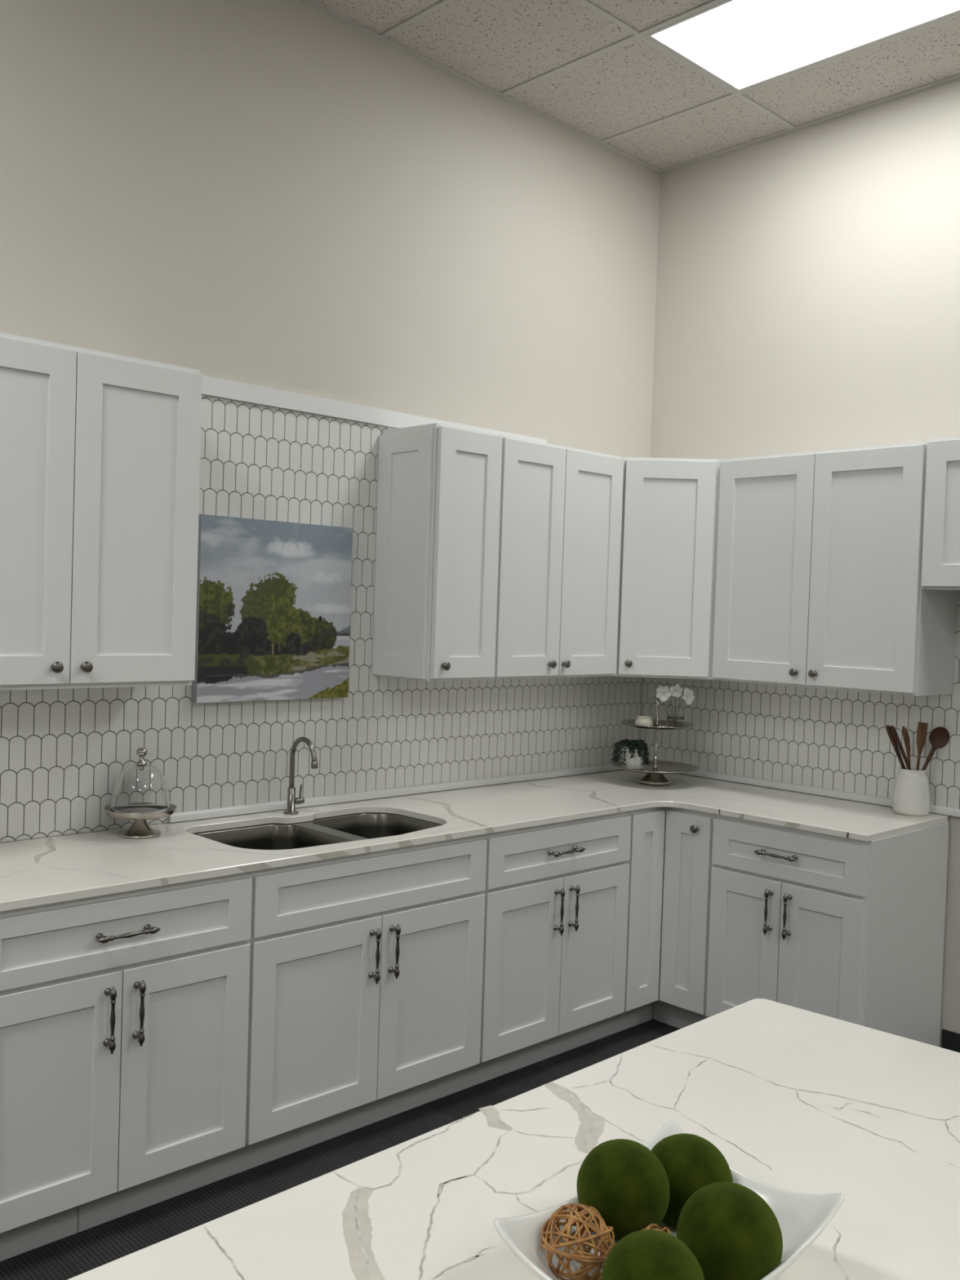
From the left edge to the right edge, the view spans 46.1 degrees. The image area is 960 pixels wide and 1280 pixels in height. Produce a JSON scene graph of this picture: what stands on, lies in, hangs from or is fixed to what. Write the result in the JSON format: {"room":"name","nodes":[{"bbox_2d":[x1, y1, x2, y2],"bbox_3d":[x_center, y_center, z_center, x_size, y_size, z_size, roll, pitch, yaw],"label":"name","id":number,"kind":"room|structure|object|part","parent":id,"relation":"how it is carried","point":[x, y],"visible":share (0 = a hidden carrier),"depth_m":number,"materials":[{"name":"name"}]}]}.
{"room":"store","nodes":[
{"label":"store","id":0,"kind":"room"},
{"bbox_2d":[0,0,660,843],"bbox_3d":[-2.371,-0.375,2.316,8.840,3.724,0.120,0,2,-44],"label":"wall","id":1,"kind":"structure","parent":0,"point":[284,195],"depth_m":3.89,"materials":[{"name":"grey paint"}]},
{"bbox_2d":[0,332,202,690],"bbox_3d":[-1.185,-0.333,3.120,0.750,0.918,0.347,0,2,-44],"label":"upper cabinet","id":2,"kind":"object","parent":1,"relation":"attached to","point":[100,451],"visible":1,"depth_m":3.06,"materials":[{"name":"white paint"}]},
{"bbox_3d":[-1.226,-0.327,2.894,0.366,0.886,0.020,0,2,-44],"label":"door","id":3,"kind":"part","parent":2,"relation":"part of","materials":[{"name":"white paint"}]},
{"bbox_3d":[-1.120,0.072,2.985,0.032,0.031,0.028,0,2,-44],"label":"knob","id":4,"kind":"part","parent":2,"relation":"part of","materials":[{"name":"grey metal"}]},
{"bbox_3d":[-1.062,0.073,3.041,0.032,0.031,0.028,0,2,-44],"label":"knob","id":5,"kind":"part","parent":2,"relation":"part of","materials":[{"name":"grey metal"}]},
{"bbox_3d":[-0.957,-0.326,3.152,0.372,0.886,0.020,0,2,-44],"label":"door","id":6,"kind":"part","parent":2,"relation":"part of","materials":[{"name":"white paint"}]},
{"bbox_2d":[0,395,642,842],"bbox_3d":[-0.413,-0.099,4.122,3.254,1.370,0.006,0,2,-44],"label":"tile backsplash","id":7,"kind":"structure","parent":1,"relation":"attached to","point":[64,753],"depth_m":3.89,"materials":[{"name":"white tile"}]},
{"bbox_2d":[191,514,352,702],"bbox_3d":[-0.691,-0.099,3.826,0.604,0.604,0.032,0,2,-44],"label":"canvas painting","id":8,"kind":"object","parent":7,"relation":"attached to","point":[273,597],"visible":1,"depth_m":3.79,"materials":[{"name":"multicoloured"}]},
{"bbox_2d":[201,375,546,443],"bbox_3d":[-0.643,-0.814,3.849,2.537,0.058,0.019,0,2,-44],"label":"trim board","id":9,"kind":"object","parent":1,"relation":"attached to","point":[211,387],"visible":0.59,"depth_m":3.92,"materials":[{"name":"white paint"}]},
{"bbox_2d":[168,764,621,822],"bbox_3d":[-0.126,0.572,4.420,2.391,0.028,0.014,0,2,-44],"label":"trim moulding","id":10,"kind":"structure","parent":1,"relation":"attached to","point":[280,805],"depth_m":4.18,"materials":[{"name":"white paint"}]},
{"bbox_2d":[372,422,502,681],"bbox_3d":[-0.145,-0.309,4.119,0.327,0.898,0.347,0,2,-44],"label":"upper cabinet","id":11,"kind":"object","parent":1,"relation":"attached to","point":[439,485],"visible":1,"depth_m":4.02,"materials":[{"name":"white paint"}]},
{"bbox_3d":[-0.279,-0.305,4.032,0.014,0.874,0.285,0,2,-44],"label":"panel","id":12,"kind":"part","parent":11,"relation":"part of","materials":[{"name":"white paint"}]},
{"bbox_3d":[-0.120,0.091,3.945,0.032,0.031,0.028,0,2,-44],"label":"knob","id":13,"kind":"part","parent":11,"relation":"part of","materials":[{"name":"grey metal"}]},
{"bbox_3d":[-0.046,-0.302,4.027,0.298,0.876,0.020,0,2,-44],"label":"door","id":14,"kind":"part","parent":11,"relation":"part of","materials":[{"name":"white paint"}]},
{"bbox_2d":[491,434,623,679],"bbox_3d":[0.225,-0.307,4.474,0.698,0.898,0.347,0,2,-44],"label":"upper cabinet","id":15,"kind":"object","parent":1,"relation":"attached to","point":[561,513],"visible":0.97,"depth_m":4.34,"materials":[{"name":"white paint"}]},
{"bbox_3d":[0.192,-0.301,4.255,0.335,0.876,0.020,0,2,-44],"label":"door","id":16,"kind":"part","parent":15,"relation":"part of","materials":[{"name":"white paint"}]},
{"bbox_3d":[0.277,0.093,4.326,0.032,0.031,0.028,0,2,-44],"label":"knob","id":17,"kind":"part","parent":15,"relation":"part of","materials":[{"name":"grey metal"}]},
{"bbox_3d":[0.335,0.093,4.382,0.032,0.031,0.028,0,2,-44],"label":"knob","id":18,"kind":"part","parent":15,"relation":"part of","materials":[{"name":"grey metal"}]},
{"bbox_3d":[0.440,-0.300,4.494,0.348,0.876,0.020,0,2,-44],"label":"door","id":19,"kind":"part","parent":15,"relation":"part of","materials":[{"name":"white paint"}]},
{"bbox_2d":[613,457,721,679],"bbox_3d":[0.769,-0.299,4.824,0.578,0.898,0.596,0,2,-44],"label":"upper cabinet","id":20,"kind":"object","parent":1,"relation":"attached to","point":[669,523],"visible":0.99,"depth_m":4.60,"materials":[{"name":"white paint"}]},
{"bbox_3d":[0.606,0.096,4.599,0.032,0.031,0.028,2,2,3],"label":"knob","id":21,"kind":"part","parent":20,"relation":"part of","materials":[{"name":"grey metal"}]},
{"bbox_2d":[0,1019,680,1279],"bbox_3d":[0.168,1.685,-0.343,8.600,0.080,7.400,0,2,-44],"label":"floor","id":22,"kind":"structure","parent":0,"point":[73,1255],"depth_m":3.22,"materials":[{"name":"carpet"}]},
{"bbox_2d":[0,1205,78,1261],"bbox_3d":[-1.149,1.459,2.778,0.322,0.114,0.016,0,2,-44],"label":"board","id":23,"kind":"object","parent":22,"relation":"on","point":[35,1234],"visible":0.59,"depth_m":2.81,"materials":[{"name":"grey paint"}]},
{"bbox_2d":[0,871,252,1233],"bbox_3d":[-1.110,1.064,3.056,0.761,0.890,0.663,0,2,-44],"label":"base cabinet","id":24,"kind":"object","parent":22,"relation":"on","point":[124,1015],"visible":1,"depth_m":2.84,"materials":[{"name":"white paint"}]},
{"bbox_3d":[-1.050,1.114,2.724,0.375,0.565,0.020,0,2,-44],"label":"door","id":25,"kind":"part","parent":24,"relation":"part of","materials":[{"name":"white paint"}]},
{"bbox_3d":[-0.917,0.941,2.801,0.019,0.167,0.039,0,2,-44],"label":"handle","id":26,"kind":"part","parent":24,"relation":"part of","materials":[{"name":"grey metal"}]},
{"bbox_3d":[-0.903,0.735,2.843,0.749,0.170,0.020,0,2,-44],"label":"drawer","id":27,"kind":"part","parent":24,"relation":"part of","materials":[{"name":"white paint"}]},
{"bbox_3d":[-0.882,0.736,2.822,0.167,0.018,0.039,0,2,-44],"label":"handle","id":28,"kind":"part","parent":24,"relation":"part of","materials":[{"name":"grey metal"}]},
{"bbox_3d":[-0.861,0.942,2.855,0.019,0.167,0.039,0,2,-44],"label":"handle","id":29,"kind":"part","parent":24,"relation":"part of","materials":[{"name":"grey metal"}]},
{"bbox_3d":[-0.779,1.115,2.984,0.371,0.565,0.020,0,2,-44],"label":"door","id":30,"kind":"part","parent":24,"relation":"part of","materials":[{"name":"white paint"}]},
{"bbox_2d":[77,1001,653,1232],"bbox_3d":[-0.169,1.465,3.718,2.390,0.114,0.016,0,2,-44],"label":"board","id":31,"kind":"object","parent":22,"relation":"on","point":[100,1211],"visible":0.58,"depth_m":3.44,"materials":[{"name":"grey paint"}]},
{"bbox_2d":[244,834,487,1146],"bbox_3d":[-0.511,1.067,3.631,0.896,0.890,0.663,0,2,-44],"label":"base cabinet","id":32,"kind":"object","parent":22,"relation":"on","point":[366,969],"visible":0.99,"depth_m":3.38,"materials":[{"name":"white paint"}]},
{"bbox_3d":[-0.474,1.117,3.277,0.448,0.565,0.020,0,2,-44],"label":"door","id":33,"kind":"part","parent":32,"relation":"part of","materials":[{"name":"white paint"}]},
{"bbox_3d":[-0.304,0.739,3.417,0.884,0.170,0.020,0,2,-44],"label":"false drawer","id":34,"kind":"part","parent":32,"relation":"part of","materials":[{"name":"white paint"}]},
{"bbox_3d":[-0.313,0.945,3.381,0.019,0.167,0.039,0,2,-44],"label":"handle","id":35,"kind":"part","parent":32,"relation":"part of","materials":[{"name":"grey metal"}]},
{"bbox_3d":[-0.258,0.945,3.433,0.019,0.167,0.039,0,2,-44],"label":"handle","id":36,"kind":"part","parent":32,"relation":"part of","materials":[{"name":"grey metal"}]},
{"bbox_3d":[-0.154,1.119,3.584,0.433,0.565,0.020,0,2,-44],"label":"door","id":37,"kind":"part","parent":32,"relation":"part of","materials":[{"name":"white paint"}]},
{"bbox_2d":[0,768,948,911],"bbox_3d":[0.072,0.628,3.612,3.254,0.022,1.458,0,2,-44],"label":"countertop","id":38,"kind":"structure","parent":32,"relation":"on","point":[59,868],"depth_m":3.83,"materials":[{"name":"stone"}]},
{"bbox_2d":[103,803,177,838],"bbox_3d":[-1.025,0.546,3.403,0.212,0.084,0.212,0,2,-44],"label":"cake stand","id":39,"kind":"object","parent":38,"relation":"on","point":[140,828],"visible":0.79,"depth_m":3.36,"materials":[{"name":"silver metal"}]},
{"bbox_2d":[110,747,170,813],"bbox_3d":[-1.021,0.421,3.399,0.176,0.193,0.176,0,2,-44],"label":"glass dome","id":40,"kind":"object","parent":39,"relation":"on","point":[141,787],"visible":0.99,"depth_m":3.34,"materials":[{"name":"clear glass"}]},
{"bbox_3d":[-1.019,0.359,3.398,0.034,0.068,0.034,0,2,-44],"label":"knob","id":41,"kind":"part","parent":40,"relation":"part of","materials":[{"name":"silver metal"}]},
{"bbox_3d":[-1.024,0.515,3.402,0.212,0.023,0.212,0,2,-44],"label":"plate","id":42,"kind":"part","parent":39,"relation":"part of","materials":[{"name":"silver metal"}]},
{"bbox_2d":[283,736,318,814],"bbox_3d":[-0.589,0.457,3.792,0.073,0.267,0.166,0,2,-44],"label":"tap","id":43,"kind":"object","parent":38,"relation":"on","point":[292,800],"visible":1,"depth_m":3.81,"materials":[{"name":"silver metal"}]},
{"bbox_3d":[-0.619,0.548,3.849,0.036,0.023,0.023,0,2,-44],"label":"handle","id":44,"kind":"part","parent":43,"relation":"part of","materials":[{"name":"silver metal"}]},
{"bbox_3d":[-0.612,0.517,3.857,0.008,0.047,0.014,2,2,10],"label":"lever","id":45,"kind":"part","parent":43,"relation":"part of","materials":[{"name":"silver metal"}]},
{"bbox_3d":[-0.593,0.415,3.779,0.018,0.181,0.144,0,2,-44],"label":"spout","id":46,"kind":"part","parent":43,"relation":"part of","materials":[{"name":"silver metal"}]},
{"bbox_2d":[192,812,442,849],"bbox_3d":[-0.494,0.711,3.632,0.854,0.178,0.517,0,2,-44],"label":"sink","id":47,"kind":"object","parent":38,"relation":"in","point":[364,825],"visible":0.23,"depth_m":3.75,"materials":[{"name":"silver metal"}]},
{"bbox_2d":[611,690,699,785],"bbox_3d":[0.745,0.409,4.768,0.368,0.395,0.368,0,2,-44],"label":"tiered stand","id":48,"kind":"object","parent":38,"relation":"on","point":[655,771],"visible":0.9,"depth_m":4.75,"materials":[{"name":"silver metal"}]},
{"bbox_2d":[611,738,649,769],"bbox_3d":[0.630,0.480,4.746,0.167,0.121,0.147,0,2,-41],"label":"potted plant","id":49,"kind":"object","parent":48,"relation":"on","point":[634,753],"visible":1,"depth_m":4.71,"materials":[{"name":"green plant"}]},
{"bbox_3d":[0.646,0.493,4.751,0.093,0.094,0.094,0,2,-44],"label":"pot","id":50,"kind":"part","parent":49,"relation":"part of","materials":[{"name":"white ceramic"}]},
{"bbox_2d":[635,715,653,726],"bbox_3d":[0.688,0.342,4.731,0.074,0.040,0.074,0,2,-44],"label":"candle jar","id":51,"kind":"object","parent":48,"relation":"on","point":[641,720],"visible":0.91,"depth_m":4.70,"materials":[{"name":"beige wax"}]},
{"bbox_2d":[611,760,699,773],"bbox_3d":[0.741,0.540,4.772,0.368,0.016,0.368,0,2,-44],"label":"tray","id":52,"kind":"object","parent":48,"relation":"on","point":[657,766],"depth_m":4.77,"materials":[{"name":"silver metal"}]},
{"bbox_3d":[0.744,0.456,4.769,0.023,0.176,0.023,0,2,-44],"label":"post","id":53,"kind":"part","parent":48,"relation":"part of","materials":[{"name":"silver metal"}]},
{"bbox_3d":[0.749,0.287,4.765,0.052,0.150,0.020,1,2,-17],"label":"carry handle","id":54,"kind":"part","parent":48,"relation":"part of","materials":[{"name":"silver metal"}]},
{"bbox_2d":[620,719,693,729],"bbox_3d":[0.747,0.359,4.767,0.310,0.016,0.310,0,2,-44],"label":"tray","id":55,"kind":"object","parent":48,"relation":"on","point":[658,724],"depth_m":4.74,"materials":[{"name":"silver metal"}]},
{"bbox_2d":[666,715,684,727],"bbox_3d":[0.824,0.343,4.751,0.074,0.046,0.074,0,2,-44],"label":"glass vase","id":56,"kind":"object","parent":48,"relation":"on","point":[672,722],"visible":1,"depth_m":4.72,"materials":[{"name":"clear glass"}]},
{"bbox_2d":[655,684,694,718],"bbox_3d":[0.819,0.272,4.731,0.166,0.177,0.041,2,2,2],"label":"flowers","id":57,"kind":"object","parent":56,"relation":"in","point":[663,693],"visible":1,"depth_m":4.73,"materials":[{"name":"white plant"}]},
{"bbox_2d":[892,766,929,816],"bbox_3d":[1.619,0.566,4.227,0.131,0.168,0.132,0,2,-44],"label":"jar","id":58,"kind":"object","parent":38,"relation":"on","point":[911,795],"visible":1,"depth_m":4.18,"materials":[{"name":"white ceramic"}]},
{"bbox_2d":[885,724,906,769],"bbox_3d":[1.581,0.457,4.235,0.125,0.274,0.007,2,2,0],"label":"tongs","id":59,"kind":"object","parent":58,"relation":"in","point":[895,745],"visible":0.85,"depth_m":4.23,"materials":[{"name":"brown wood"}]},
{"bbox_2d":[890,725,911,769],"bbox_3d":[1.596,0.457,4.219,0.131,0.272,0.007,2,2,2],"label":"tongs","id":60,"kind":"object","parent":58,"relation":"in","point":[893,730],"visible":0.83,"depth_m":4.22,"materials":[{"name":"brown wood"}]},
{"bbox_2d":[902,726,911,769],"bbox_3d":[1.607,0.463,4.237,0.056,0.277,0.006,2,2,0],"label":"spreader","id":61,"kind":"object","parent":58,"relation":"in","point":[905,735],"visible":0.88,"depth_m":4.23,"materials":[{"name":"brown wood"}]},
{"bbox_2d":[915,721,928,770],"bbox_3d":[1.652,0.456,4.230,0.043,0.297,0.007,2,2,0],"label":"wooden spatula","id":62,"kind":"object","parent":58,"relation":"in","point":[922,731],"visible":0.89,"depth_m":4.22,"materials":[{"name":"brown wood"}]},
{"bbox_2d":[921,726,949,770],"bbox_3d":[1.678,0.461,4.214,0.144,0.277,0.025,2,2,-5],"label":"wooden spoon","id":63,"kind":"object","parent":58,"relation":"in","point":[939,737],"visible":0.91,"depth_m":4.22,"materials":[{"name":"brown wood"}]},
{"bbox_2d":[480,811,631,1062],"bbox_3d":[0.085,1.071,4.203,0.755,0.890,0.663,0,2,-44],"label":"base cabinet","id":64,"kind":"object","parent":22,"relation":"on","point":[557,894],"visible":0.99,"depth_m":3.96,"materials":[{"name":"white paint"}]},
{"bbox_3d":[0.146,1.121,3.872,0.373,0.565,0.020,0,2,-44],"label":"door","id":65,"kind":"part","parent":64,"relation":"part of","materials":[{"name":"white paint"}]},
{"bbox_3d":[0.292,0.742,3.989,0.743,0.170,0.020,0,2,-44],"label":"drawer","id":66,"kind":"part","parent":64,"relation":"part of","materials":[{"name":"white paint"}]},
{"bbox_3d":[0.280,0.948,3.949,0.019,0.167,0.039,0,2,-44],"label":"handle","id":67,"kind":"part","parent":64,"relation":"part of","materials":[{"name":"grey metal"}]},
{"bbox_3d":[0.306,0.743,3.962,0.167,0.018,0.039,0,2,-44],"label":"handle","id":68,"kind":"part","parent":64,"relation":"part of","materials":[{"name":"grey metal"}]},
{"bbox_3d":[0.337,0.949,4.004,0.019,0.167,0.039,0,2,-44],"label":"handle","id":69,"kind":"part","parent":64,"relation":"part of","materials":[{"name":"grey metal"}]},
{"bbox_3d":[0.415,1.122,4.130,0.366,0.565,0.020,0,2,-44],"label":"door","id":70,"kind":"part","parent":64,"relation":"part of","materials":[{"name":"white paint"}]},
{"bbox_2d":[624,806,715,1017],"bbox_3d":[0.717,1.078,4.689,0.829,0.890,0.836,0,2,-44],"label":"base cabinet","id":71,"kind":"object","parent":22,"relation":"on","point":[670,861],"visible":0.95,"depth_m":4.32,"materials":[{"name":"white paint"}]},
{"bbox_3d":[0.631,1.033,4.332,0.197,0.747,0.020,0,2,-44],"label":"door","id":72,"kind":"part","parent":71,"relation":"part of","materials":[{"name":"white paint"}]},
{"bbox_3d":[0.789,1.038,4.326,0.020,0.747,0.204,0,2,-44],"label":"door","id":73,"kind":"part","parent":71,"relation":"part of","materials":[{"name":"white paint"}]},
{"bbox_3d":[0.812,0.715,4.269,0.028,0.031,0.032,0,2,-44],"label":"knob","id":74,"kind":"part","parent":71,"relation":"part of","materials":[{"name":"grey metal"}]},
{"bbox_2d":[653,1000,708,1028],"bbox_3d":[1.017,1.489,4.220,0.016,0.114,0.902,0,2,-44],"label":"board","id":75,"kind":"object","parent":22,"relation":"on","point":[675,1016],"visible":0.24,"depth_m":4.46,"materials":[{"name":"grey paint"}]},
{"bbox_2d":[706,813,949,1047],"bbox_3d":[1.284,1.109,4.218,0.663,0.890,0.628,0,2,-44],"label":"base cabinet","id":76,"kind":"object","parent":22,"relation":"on","point":[849,930],"visible":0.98,"depth_m":4.00,"materials":[{"name":"white paint"}]},
{"bbox_3d":[0.968,1.140,4.139,0.020,0.565,0.295,0,2,-44],"label":"door","id":77,"kind":"part","parent":76,"relation":"part of","materials":[{"name":"white paint"}]},
{"bbox_3d":[1.028,0.970,4.035,0.039,0.167,0.019,0,2,-44],"label":"handle","id":78,"kind":"part","parent":76,"relation":"part of","materials":[{"name":"grey metal"}]},
{"bbox_3d":[1.052,0.765,4.011,0.039,0.018,0.167,0,2,-44],"label":"handle","id":79,"kind":"part","parent":76,"relation":"part of","materials":[{"name":"grey metal"}]},
{"bbox_3d":[1.081,0.973,3.980,0.039,0.167,0.019,0,2,-44],"label":"handle","id":80,"kind":"part","parent":76,"relation":"part of","materials":[{"name":"grey metal"}]},
{"bbox_3d":[1.088,0.767,4.016,0.020,0.170,0.607,0,2,-44],"label":"drawer","id":81,"kind":"part","parent":76,"relation":"part of","materials":[{"name":"white paint"}]},
{"bbox_3d":[1.179,1.153,3.919,0.020,0.565,0.309,0,2,-44],"label":"door","id":82,"kind":"part","parent":76,"relation":"part of","materials":[{"name":"white paint"}]},
{"bbox_3d":[1.513,1.123,4.005,0.582,0.890,0.003,0,2,-44],"label":"panel","id":83,"kind":"part","parent":76,"relation":"part of","materials":[{"name":"white paint"}]},
{"bbox_3d":[0.190,1.156,1.229,1.762,0.892,0.813,0,2,-44],"label":"cabinet","id":84,"kind":"object","parent":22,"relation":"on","visible":0},
{"bbox_2d":[67,998,959,1279],"bbox_3d":[0.267,0.703,1.160,1.878,0.022,1.045,0,2,-44],"label":"countertop","id":85,"kind":"structure","parent":84,"relation":"on","point":[793,1099],"depth_m":1.47,"materials":[{"name":"stone"}]},
{"bbox_2d":[493,1120,844,1279],"bbox_3d":[0.200,0.644,1.197,0.352,0.088,0.248,0,2,-44],"label":"decorative bowl","id":86,"kind":"object","parent":85,"relation":"on","point":[802,1218],"visible":0.34,"depth_m":1.22,"materials":[{"name":"white ceramic"}]},
{"bbox_2d":[540,1203,615,1279],"bbox_3d":[0.104,0.632,1.180,0.080,0.079,0.081,0,2,-44],"label":"ball","id":87,"kind":"object","parent":86,"relation":"in","point":[584,1225],"visible":0.89,"depth_m":1.16,"materials":[{"name":"brown wicker"}]},
{"bbox_2d":[576,1138,670,1240],"bbox_3d":[0.159,0.609,1.250,0.102,0.102,0.102,0,2,-44],"label":"moss ball","id":88,"kind":"object","parent":86,"relation":"in","point":[623,1180],"visible":0.83,"depth_m":1.22,"materials":[{"name":"green plant"}]},
{"bbox_2d":[600,1229,704,1279],"bbox_3d":[0.168,0.626,1.091,0.100,0.100,0.100,0,2,-44],"label":"moss ball","id":89,"kind":"object","parent":86,"relation":"in","point":[646,1254],"visible":1,"depth_m":1.07,"materials":[{"name":"green plant"}]},
{"bbox_2d":[641,1223,670,1234],"bbox_3d":[0.184,0.641,1.173,0.059,0.058,0.058,0,2,-44],"label":"ball","id":90,"kind":"object","parent":86,"relation":"in","point":[655,1227],"visible":0.04,"depth_m":1.18,"materials":[{"name":"brown wicker"}]},
{"bbox_2d":[650,1133,733,1229],"bbox_3d":[0.242,0.633,1.317,0.104,0.104,0.104,0,2,-44],"label":"moss ball","id":91,"kind":"object","parent":86,"relation":"in","point":[691,1162],"visible":0.54,"depth_m":1.28,"materials":[{"name":"green plant"}]},
{"bbox_2d":[676,1182,782,1279],"bbox_3d":[0.260,0.625,1.177,0.108,0.108,0.108,0,2,-44],"label":"moss ball","id":92,"kind":"object","parent":86,"relation":"in","point":[731,1230],"visible":0.88,"depth_m":1.14,"materials":[{"name":"green plant"}]},
{"bbox_2d":[298,0,959,173],"bbox_3d":[0.288,-2.030,-0.446,8.600,0.031,7.400,0,2,-44],"label":"ceiling","id":93,"kind":"structure","parent":0,"point":[588,68],"depth_m":4.22,"materials":[{"name":"tile"}]},
{"bbox_2d":[644,0,959,92],"bbox_3d":[1.203,-2.127,3.745,0.584,0.050,1.193,0,2,-44],"label":"ceiling light","id":94,"kind":"object","parent":93,"relation":"attached to","point":[743,45],"visible":0.86,"depth_m":3.92,"materials":[{"name":"glowing plastic diffuser"},{"name":"metal"}]},
{"bbox_2d":[640,77,959,1047],"bbox_3d":[3.375,-0.197,2.623,0.120,3.724,7.400,0,2,-44],"label":"wall","id":95,"kind":"structure","parent":0,"point":[807,298],"depth_m":4.62,"materials":[{"name":"grey paint"}]},
{"bbox_2d":[640,591,959,808],"bbox_3d":[1.611,-0.022,4.368,0.006,1.335,2.442,0,2,-44],"label":"tile backsplash","id":96,"kind":"structure","parent":95,"relation":"attached to","point":[828,739],"depth_m":4.64,"materials":[{"name":"white tile"}]},
{"bbox_2d":[682,769,959,817],"bbox_3d":[1.582,0.628,4.378,0.014,0.028,2.441,0,2,-44],"label":"trim moulding","id":97,"kind":"structure","parent":95,"relation":"attached to","point":[781,785],"depth_m":4.61,"materials":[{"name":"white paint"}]},
{"bbox_2d":[711,441,957,696],"bbox_3d":[1.355,-0.268,4.379,0.347,0.898,0.857,0,2,-44],"label":"upper cabinet","id":98,"kind":"object","parent":95,"relation":"attached to","point":[820,553],"visible":1,"depth_m":4.22,"materials":[{"name":"white paint"}]},
{"bbox_3d":[1.112,-0.276,4.438,0.020,0.876,0.422,0,2,-44],"label":"door","id":99,"kind":"part","parent":98,"relation":"part of","materials":[{"name":"white paint"}]},
{"bbox_3d":[1.199,0.123,4.310,0.028,0.031,0.032,0,2,-44],"label":"knob","id":100,"kind":"part","parent":98,"relation":"part of","materials":[{"name":"grey metal"}]},
{"bbox_3d":[1.255,0.127,4.251,0.028,0.031,0.032,0,2,-44],"label":"knob","id":101,"kind":"part","parent":98,"relation":"part of","materials":[{"name":"grey metal"}]},
{"bbox_3d":[1.405,-0.258,4.132,0.020,0.876,0.420,0,2,-44],"label":"door","id":102,"kind":"part","parent":98,"relation":"part of","materials":[{"name":"white paint"}]},
{"bbox_2d":[920,436,959,591],"bbox_3d":[1.938,-0.425,3.794,0.318,0.528,0.776,0,2,-44],"label":"upper cabinet","id":103,"kind":"object","parent":95,"relation":"attached to","point":[940,566],"visible":1,"depth_m":3.92,"materials":[{"name":"white paint"}]},
{"bbox_2d":[941,1028,959,1053],"bbox_3d":[3.781,1.640,2.097,0.006,0.110,5.924,0,2,-44],"label":"baseboard","id":104,"kind":"structure","parent":95,"relation":"attached to","point":[950,1040],"depth_m":4.21,"materials":[{"name":"black rubber"}]}
]}

